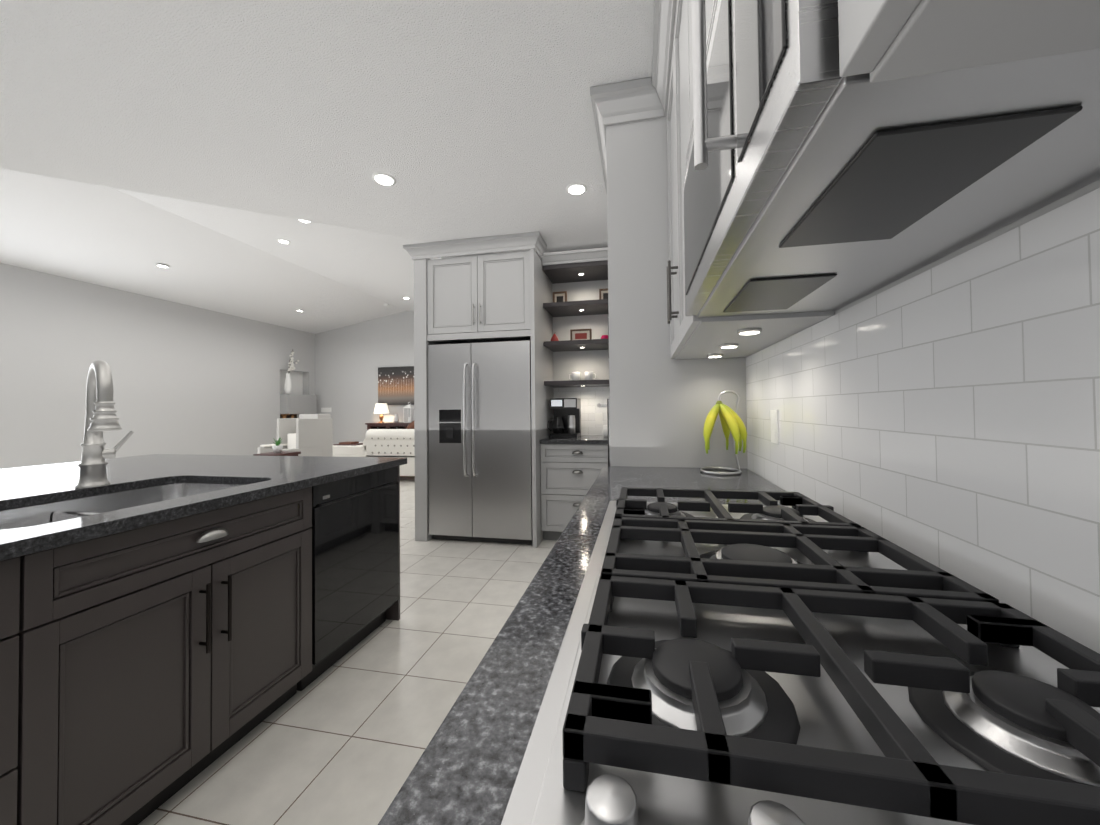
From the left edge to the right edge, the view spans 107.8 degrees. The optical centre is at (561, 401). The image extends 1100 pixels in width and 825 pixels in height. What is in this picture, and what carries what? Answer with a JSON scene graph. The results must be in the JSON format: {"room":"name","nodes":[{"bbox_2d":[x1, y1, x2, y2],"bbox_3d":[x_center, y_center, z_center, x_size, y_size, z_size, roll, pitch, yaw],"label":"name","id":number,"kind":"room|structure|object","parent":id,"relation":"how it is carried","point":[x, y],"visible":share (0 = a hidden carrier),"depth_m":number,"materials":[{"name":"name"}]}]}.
{"room":"kitchen","nodes":[
{"label":"kitchen","id":0,"kind":"room"},
{"bbox_2d":[0,263,316,468],"bbox_3d":[-7.843,-0.365,3.800,0.460,3.400,13.800,-1,-1,11],"label":"wall","id":1,"kind":"structure","parent":0,"point":[189,380],"depth_m":6.86,"materials":[{"name":"grey paint"}]},
{"bbox_2d":[280,414,296,417],"bbox_3d":[-6.747,0.792,9.784,0.165,0.968,0.490,-1,-1,11],"label":"firewood","id":2,"kind":"object","parent":1,"relation":"in","point":[288,415],"visible":0.21,"depth_m":9.78,"materials":[{"name":"brown wood"}]},
{"bbox_2d":[284,350,298,393],"bbox_3d":[-6.490,-0.716,9.632,0.300,1.075,0.330,-1,-1,11],"label":"vase","id":3,"kind":"object","parent":1,"relation":"on","point":[288,386],"visible":0.98,"depth_m":9.57,"materials":[{"name":"white ceramic"}]},
{"bbox_2d":[0,0,676,333],"bbox_3d":[-3.525,-2.009,3.071,9.260,1.233,14.000,-1,-1,11],"label":"ceiling","id":4,"kind":"structure","parent":0,"point":[460,119],"depth_m":2.20,"materials":[{"name":"white paint"}]},
{"bbox_2d":[156,264,168,267],"bbox_3d":[-6.112,-2.075,6.133,0.146,0.012,0.146,-1,-1,11],"label":"recessed light","id":5,"kind":"object","parent":4,"relation":"in","point":[163,266],"visible":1,"depth_m":6.12,"materials":[{"name":"white"}]},
{"bbox_2d":[277,239,289,243],"bbox_3d":[-3.797,-2.188,5.473,0.146,0.012,0.146,-1,-1,11],"label":"recessed light","id":6,"kind":"object","parent":4,"relation":"in","point":[284,241],"visible":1,"depth_m":5.46,"materials":[{"name":"white"}]},
{"bbox_2d":[372,172,395,185],"bbox_3d":[-1.149,-1.436,2.592,0.146,0.012,0.146,-1,-1,11],"label":"recessed light","id":7,"kind":"object","parent":4,"relation":"in","point":[384,179],"visible":1,"depth_m":2.58,"materials":[{"name":"white"}]},
{"bbox_2d":[566,183,586,194],"bbox_3d":[0.101,-1.448,2.732,0.146,0.012,0.146,-1,-1,11],"label":"recessed light","id":8,"kind":"object","parent":4,"relation":"in","point":[576,188],"visible":1,"depth_m":2.72,"materials":[{"name":"white"}]},
{"bbox_2d":[138,476,556,824],"bbox_3d":[-3.488,1.324,3.014,9.260,0.100,14.000,-1,-1,11],"label":"floor","id":9,"kind":"structure","parent":0,"point":[345,739],"depth_m":1.59,"materials":[{"name":"tile"}]},
{"bbox_2d":[0,460,406,824],"bbox_3d":[-2.171,0.777,0.452,1.816,0.875,4.070,-1,-1,11],"label":"kitchen island","id":10,"kind":"object","parent":9,"relation":"on","point":[155,631],"depth_m":1.12,"materials":[{"name":"grey wood"}]},
{"bbox_2d":[0,454,406,551],"bbox_3d":[-2.198,0.322,0.464,1.851,0.035,4.130,-1,-1,11],"label":"island countertop","id":11,"kind":"structure","parent":10,"relation":"on","point":[270,473],"depth_m":1.66,"materials":[{"name":"grey stone"}]},
{"bbox_2d":[68,360,133,487],"bbox_3d":[-1.672,0.083,1.476,0.294,0.466,0.219,-1,-1,11],"label":"faucet","id":12,"kind":"object","parent":11,"relation":"on","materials":[{"name":"silver metal"}]},
{"bbox_2d":[0,480,255,531],"bbox_3d":[-1.492,0.449,1.344,0.610,0.227,0.795,-1,-1,11],"label":"sink","id":13,"kind":"object","parent":11,"relation":"in","point":[84,503],"depth_m":1.51,"materials":[{"name":"silver metal"}]},
{"bbox_2d":[297,466,398,690],"bbox_3d":[-1.264,0.796,2.023,0.604,0.872,0.590,-1,-1,11],"label":"dishwasher","id":14,"kind":"object","parent":10,"relation":"in","point":[355,558],"visible":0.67,"depth_m":1.90,"materials":[{"name":"black metal"}]},
{"bbox_2d":[253,451,300,455],"bbox_3d":[-3.477,0.966,4.903,0.340,0.680,0.340,-1,-1,11],"label":"side table","id":15,"kind":"object","parent":9,"relation":"on","point":[289,453],"visible":0.19,"depth_m":4.84,"materials":[{"name":"red wood"}]},
{"bbox_2d":[272,437,282,452],"bbox_3d":[-3.481,0.528,4.911,0.110,0.196,0.111,-1,-1,11],"label":"potted plant","id":16,"kind":"object","parent":15,"relation":"on","point":[277,447],"visible":1,"depth_m":4.89,"materials":[{"name":"white plastic"}]},
{"bbox_2d":[257,414,332,456],"bbox_3d":[-3.980,0.764,5.993,0.860,1.146,0.711,-1,-1,36],"label":"chair","id":17,"kind":"object","parent":9,"relation":"on","point":[308,434],"visible":0.42,"depth_m":5.93,"materials":[{"name":"grey fabric"}]},
{"bbox_2d":[333,429,414,475],"bbox_3d":[-3.045,0.906,7.178,2.445,0.870,0.970,-1,-1,11],"label":"tufted sofa","id":18,"kind":"object","parent":9,"relation":"on","point":[397,443],"visible":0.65,"depth_m":6.68,"materials":[{"name":"white fabric"}]},
{"bbox_2d":[333,441,362,445],"bbox_3d":[-3.808,0.750,7.240,0.450,0.050,0.350,-1,-1,11],"label":"tray","id":19,"kind":"object","parent":18,"relation":"on","point":[350,443],"visible":0.93,"depth_m":7.12,"materials":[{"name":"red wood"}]},
{"bbox_2d":[365,422,409,429],"bbox_3d":[-4.139,0.956,9.798,1.200,0.885,0.435,-1,-1,11],"label":"console table","id":20,"kind":"object","parent":9,"relation":"on","point":[393,425],"visible":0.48,"depth_m":9.63,"materials":[{"name":"red wood"}]},
{"bbox_2d":[374,403,388,422],"bbox_3d":[-4.442,0.280,9.866,0.350,0.474,0.350,-1,-1,11],"label":"table lamp","id":21,"kind":"object","parent":20,"relation":"on","point":[381,408],"visible":1,"depth_m":9.76,"materials":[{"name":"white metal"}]},
{"bbox_2d":[393,414,398,422],"bbox_3d":[-4.048,0.402,9.786,0.130,0.220,0.130,-1,-1,11],"label":"vase","id":22,"kind":"object","parent":20,"relation":"on","point":[395,419],"visible":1,"depth_m":9.74,"materials":[{"name":"white ceramic"}]},
{"bbox_2d":[403,402,413,422],"bbox_3d":[-3.696,0.258,9.718,0.200,0.498,0.200,-1,-1,11],"label":"lantern","id":23,"kind":"object","parent":20,"relation":"on","point":[410,407],"visible":0.85,"depth_m":9.64,"materials":[{"name":"white metal"}]},
{"bbox_2d":[406,421,413,428],"bbox_3d":[-3.206,0.855,9.008,0.860,1.040,0.795,-1,-1,11],"label":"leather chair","id":24,"kind":"object","parent":9,"relation":"on","point":[410,425],"visible":0.02,"depth_m":9.20,"materials":[{"name":"brown leather"}]},
{"bbox_2d":[403,231,553,547],"bbox_3d":[-0.721,-0.082,3.864,1.270,2.678,0.794,-1,-1,11],"label":"cabinet","id":25,"kind":"object","parent":9,"relation":"on","point":[502,297],"visible":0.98,"depth_m":3.60,"materials":[{"name":"grey wood"}]},
{"bbox_2d":[428,340,532,543],"bbox_3d":[-0.675,0.363,3.847,0.958,1.763,0.760,-1,-1,11],"label":"refrigerator","id":26,"kind":"object","parent":9,"relation":"on","point":[480,447],"visible":0.9,"depth_m":3.53,"materials":[{"name":"grey metal"}]},
{"bbox_2d":[540,444,607,539],"bbox_3d":[0.195,0.808,3.761,0.670,0.875,0.614,-1,-1,11],"label":"base cabinet","id":27,"kind":"object","parent":9,"relation":"on","point":[570,473],"visible":0.62,"depth_m":3.52,"materials":[{"name":"grey wood"}]},
{"bbox_2d":[540,435,607,443],"bbox_3d":[0.189,0.353,3.767,0.668,0.034,0.598,-1,-1,11],"label":"countertop","id":28,"kind":"structure","parent":27,"relation":"on","point":[591,439],"depth_m":3.51,"materials":[{"name":"stone"}]},
{"bbox_2d":[547,398,580,437],"bbox_3d":[0.022,0.154,3.896,0.292,0.370,0.260,-1,-1,11],"label":"coffee maker","id":29,"kind":"object","parent":28,"relation":"on","point":[566,422],"visible":1,"depth_m":3.81,"materials":[{"name":"black plastic"}]},
{"bbox_2d":[602,425,607,436],"bbox_3d":[0.447,0.277,3.800,0.126,0.112,0.100,-1,-1,11],"label":"jug","id":30,"kind":"object","parent":28,"relation":"on","point":[605,431],"visible":0.6,"depth_m":3.77,"materials":[{"name":"white ceramic"}]},
{"bbox_2d":[618,377,717,467],"bbox_3d":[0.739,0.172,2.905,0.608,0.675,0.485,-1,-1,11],"label":"wall","id":31,"kind":"structure","parent":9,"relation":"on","point":[662,403],"depth_m":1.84,"materials":[{"name":"grey paint"}]},
{"bbox_3d":[0.136,0.742,-0.092,0.643,0.875,3.898,-1,-1,11],"label":"base cabinet","id":32,"kind":"object","parent":9,"relation":"on","visible":0},
{"bbox_2d":[378,466,791,824],"bbox_3d":[0.130,0.287,-0.084,0.630,0.034,3.898,-1,-1,11],"label":"countertop","id":33,"kind":"structure","parent":32,"relation":"on","point":[465,770],"depth_m":0.40,"materials":[{"name":"stone"}]},
{"bbox_2d":[700,390,746,474],"bbox_3d":[0.667,0.123,1.672,0.180,0.340,0.189,-1,-1,11],"label":"stand","id":34,"kind":"object","parent":33,"relation":"on","point":[731,420],"visible":1,"depth_m":1.62,"materials":[{"name":"yellow food"}]},
{"bbox_2d":[501,487,1099,824],"bbox_3d":[0.294,0.251,0.619,0.510,0.056,0.940,-1,-1,11],"label":"gas cooktop","id":35,"kind":"object","parent":33,"relation":"in","point":[803,660],"visible":1,"depth_m":0.33,"materials":[{"name":"silver metal"}]},
{"bbox_2d":[315,311,413,443],"bbox_3d":[-3.472,-0.505,10.032,6.620,3.800,0.120,-1,-1,11],"label":"wall","id":36,"kind":"structure","parent":0,"point":[350,360],"depth_m":10.32,"materials":[{"name":"grey paint"}]},
{"bbox_2d":[321,408,330,411],"bbox_3d":[-6.168,0.217,10.488,0.272,0.081,0.009,-1,-1,11],"label":"switch plate","id":37,"kind":"object","parent":36,"relation":"attached to","point":[325,409],"visible":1,"depth_m":10.48,"materials":[{"name":"white plastic"}]},
{"bbox_2d":[378,366,413,404],"bbox_3d":[-4.012,-0.398,10.052,1.310,0.960,0.043,-1,-1,11],"label":"painting","id":38,"kind":"object","parent":36,"relation":"attached to","point":[395,385],"visible":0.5,"depth_m":10.06,"materials":[{"name":"fabric"}]},
{"bbox_2d":[441,253,608,397],"bbox_3d":[0.042,-0.370,4.185,2.740,3.250,0.120,-1,-1,11],"label":"wall","id":39,"kind":"structure","parent":0,"point":[567,363],"depth_m":4.10,"materials":[{"name":"grey paint"}]},
{"bbox_2d":[542,247,607,283],"bbox_3d":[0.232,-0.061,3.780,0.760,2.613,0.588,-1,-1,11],"label":"soffit","id":40,"kind":"structure","parent":39,"relation":"attached to","point":[570,266],"depth_m":3.70,"materials":[{"name":"grey wood"}]},
{"bbox_2d":[543,274,608,387],"bbox_3d":[0.196,-0.692,3.874,0.667,1.081,0.419,-1,-1,11],"label":"shelves","id":41,"kind":"object","parent":39,"relation":"attached to","point":[577,308],"visible":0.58,"depth_m":3.73,"materials":[{"name":"grey wood"}]},
{"bbox_2d":[550,333,558,340],"bbox_3d":[-0.070,-0.620,3.895,0.084,0.120,0.084,-1,-1,11],"label":"pear ornament","id":42,"kind":"object","parent":41,"relation":"on","point":[554,337],"visible":0.62,"depth_m":3.87,"materials":[{"name":"red ceramic"}]},
{"bbox_2d":[553,291,566,301],"bbox_3d":[-0.018,-1.002,3.954,0.140,0.164,0.025,-1,-1,11],"label":"picture","id":43,"kind":"object","parent":41,"relation":"on","point":[561,296],"visible":0.58,"depth_m":3.95,"materials":[{"name":"brown wood"}]},
{"bbox_2d":[569,372,579,379],"bbox_3d":[0.127,-0.238,3.845,0.098,0.090,0.080,0,-1,-22],"label":"mug","id":44,"kind":"object","parent":41,"relation":"on","point":[576,375],"depth_m":3.82,"materials":[{"name":"white ceramic"}]},
{"bbox_2d":[570,329,591,339],"bbox_3d":[0.185,-0.630,3.858,0.205,0.134,0.025,-1,-1,11],"label":"picture frame","id":45,"kind":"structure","parent":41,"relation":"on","point":[580,334],"depth_m":3.85,"materials":[{"name":"brown wood"}]},
{"bbox_2d":[585,372,595,379],"bbox_3d":[0.267,-0.240,3.828,0.098,0.090,0.080,0,-1,-22],"label":"mug","id":46,"kind":"object","parent":41,"relation":"on","point":[588,375],"depth_m":3.79,"materials":[{"name":"white ceramic"}]},
{"bbox_2d":[599,288,607,298],"bbox_3d":[0.434,-1.008,3.865,0.140,0.164,0.025,-1,-1,11],"label":"picture","id":47,"kind":"object","parent":41,"relation":"on","point":[603,293],"visible":0.25,"depth_m":3.86,"materials":[{"name":"brown wood"}]},
{"bbox_2d":[553,387,609,434],"bbox_3d":[0.246,0.113,4.070,0.669,0.522,0.008,-1,-1,11],"label":"backsplash","id":48,"kind":"structure","parent":39,"relation":"attached to","point":[591,398],"depth_m":4.06,"materials":[{"name":"tile"}]},
{"bbox_2d":[595,413,601,423],"bbox_3d":[0.373,0.171,4.037,0.070,0.115,0.006,-1,-1,11],"label":"outlet","id":49,"kind":"object","parent":48,"relation":"attached to","point":[598,418],"visible":1,"depth_m":4.04,"materials":[{"name":"white plastic"}]},
{"bbox_2d":[834,179,1099,314],"bbox_3d":[0.471,-0.169,-0.363,0.140,2.680,8.870,-1,-1,11],"label":"wall","id":50,"kind":"structure","parent":0,"point":[1091,187],"depth_m":0.54,"materials":[{"name":"grey paint"}]},
{"bbox_2d":[602,117,745,380],"bbox_3d":[0.611,-0.744,2.326,0.608,1.140,0.938,-1,-1,11],"label":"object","id":51,"kind":"structure","parent":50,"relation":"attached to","point":[634,154],"depth_m":1.88,"materials":[{"name":"grey"}]},
{"bbox_2d":[597,388,610,465],"bbox_3d":[0.570,0.164,2.299,0.664,0.669,0.764,-1,-1,11],"label":"wall oven","id":52,"kind":"object","parent":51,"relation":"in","point":[606,405],"visible":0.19,"depth_m":1.98,"materials":[{"name":"black metal"}]},
{"bbox_2d":[684,0,706,139],"bbox_3d":[0.444,-0.994,0.777,0.328,0.690,0.478,-1,-1,11],"label":"upper cabinet","id":53,"kind":"object","parent":50,"relation":"attached to","point":[687,3],"depth_m":1.03,"materials":[{"name":"grey wood"}]},
{"bbox_2d":[683,0,1099,317],"bbox_3d":[0.389,-0.432,0.633,0.396,0.429,0.752,-1,-1,11],"label":"range hood","id":54,"kind":"object","parent":53,"relation":"attached to","point":[814,181],"visible":0.98,"depth_m":0.41,"materials":[{"name":"silver metal"}]},
{"bbox_2d":[705,0,713,39],"bbox_3d":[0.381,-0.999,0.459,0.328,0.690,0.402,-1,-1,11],"label":"upper cabinet","id":55,"kind":"object","parent":50,"relation":"attached to","point":[708,3],"depth_m":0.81,"materials":[{"name":"grey wood"}]},
{"bbox_2d":[664,0,833,359],"bbox_3d":[0.567,-0.765,1.382,0.328,1.130,0.884,-1,-1,11],"label":"upper cabinet","id":56,"kind":"object","parent":50,"relation":"attached to","point":[741,336],"depth_m":1.37,"materials":[{"name":"grey wood"}]},
{"bbox_2d":[746,188,1099,653],"bbox_3d":[0.442,0.037,-0.142,0.008,0.522,3.898,-1,-1,11],"label":"backsplash","id":57,"kind":"structure","parent":50,"relation":"attached to","point":[944,416],"depth_m":0.56,"materials":[{"name":"tile"}]},
{"bbox_2d":[770,410,778,443],"bbox_3d":[0.738,0.086,1.390,0.008,0.115,0.070,-1,-1,11],"label":"outlet","id":58,"kind":"object","parent":57,"relation":"attached to","point":[774,415],"visible":1,"depth_m":1.38,"materials":[{"name":"white plastic"}]},
{"bbox_2d":[838,0,1099,82],"bbox_3d":[0.281,-0.787,-0.063,0.328,1.130,0.775,-1,-1,11],"label":"upper cabinet","id":59,"kind":"object","parent":50,"relation":"attached to","point":[882,40],"depth_m":0.24,"materials":[{"name":"grey wood"}]}
]}

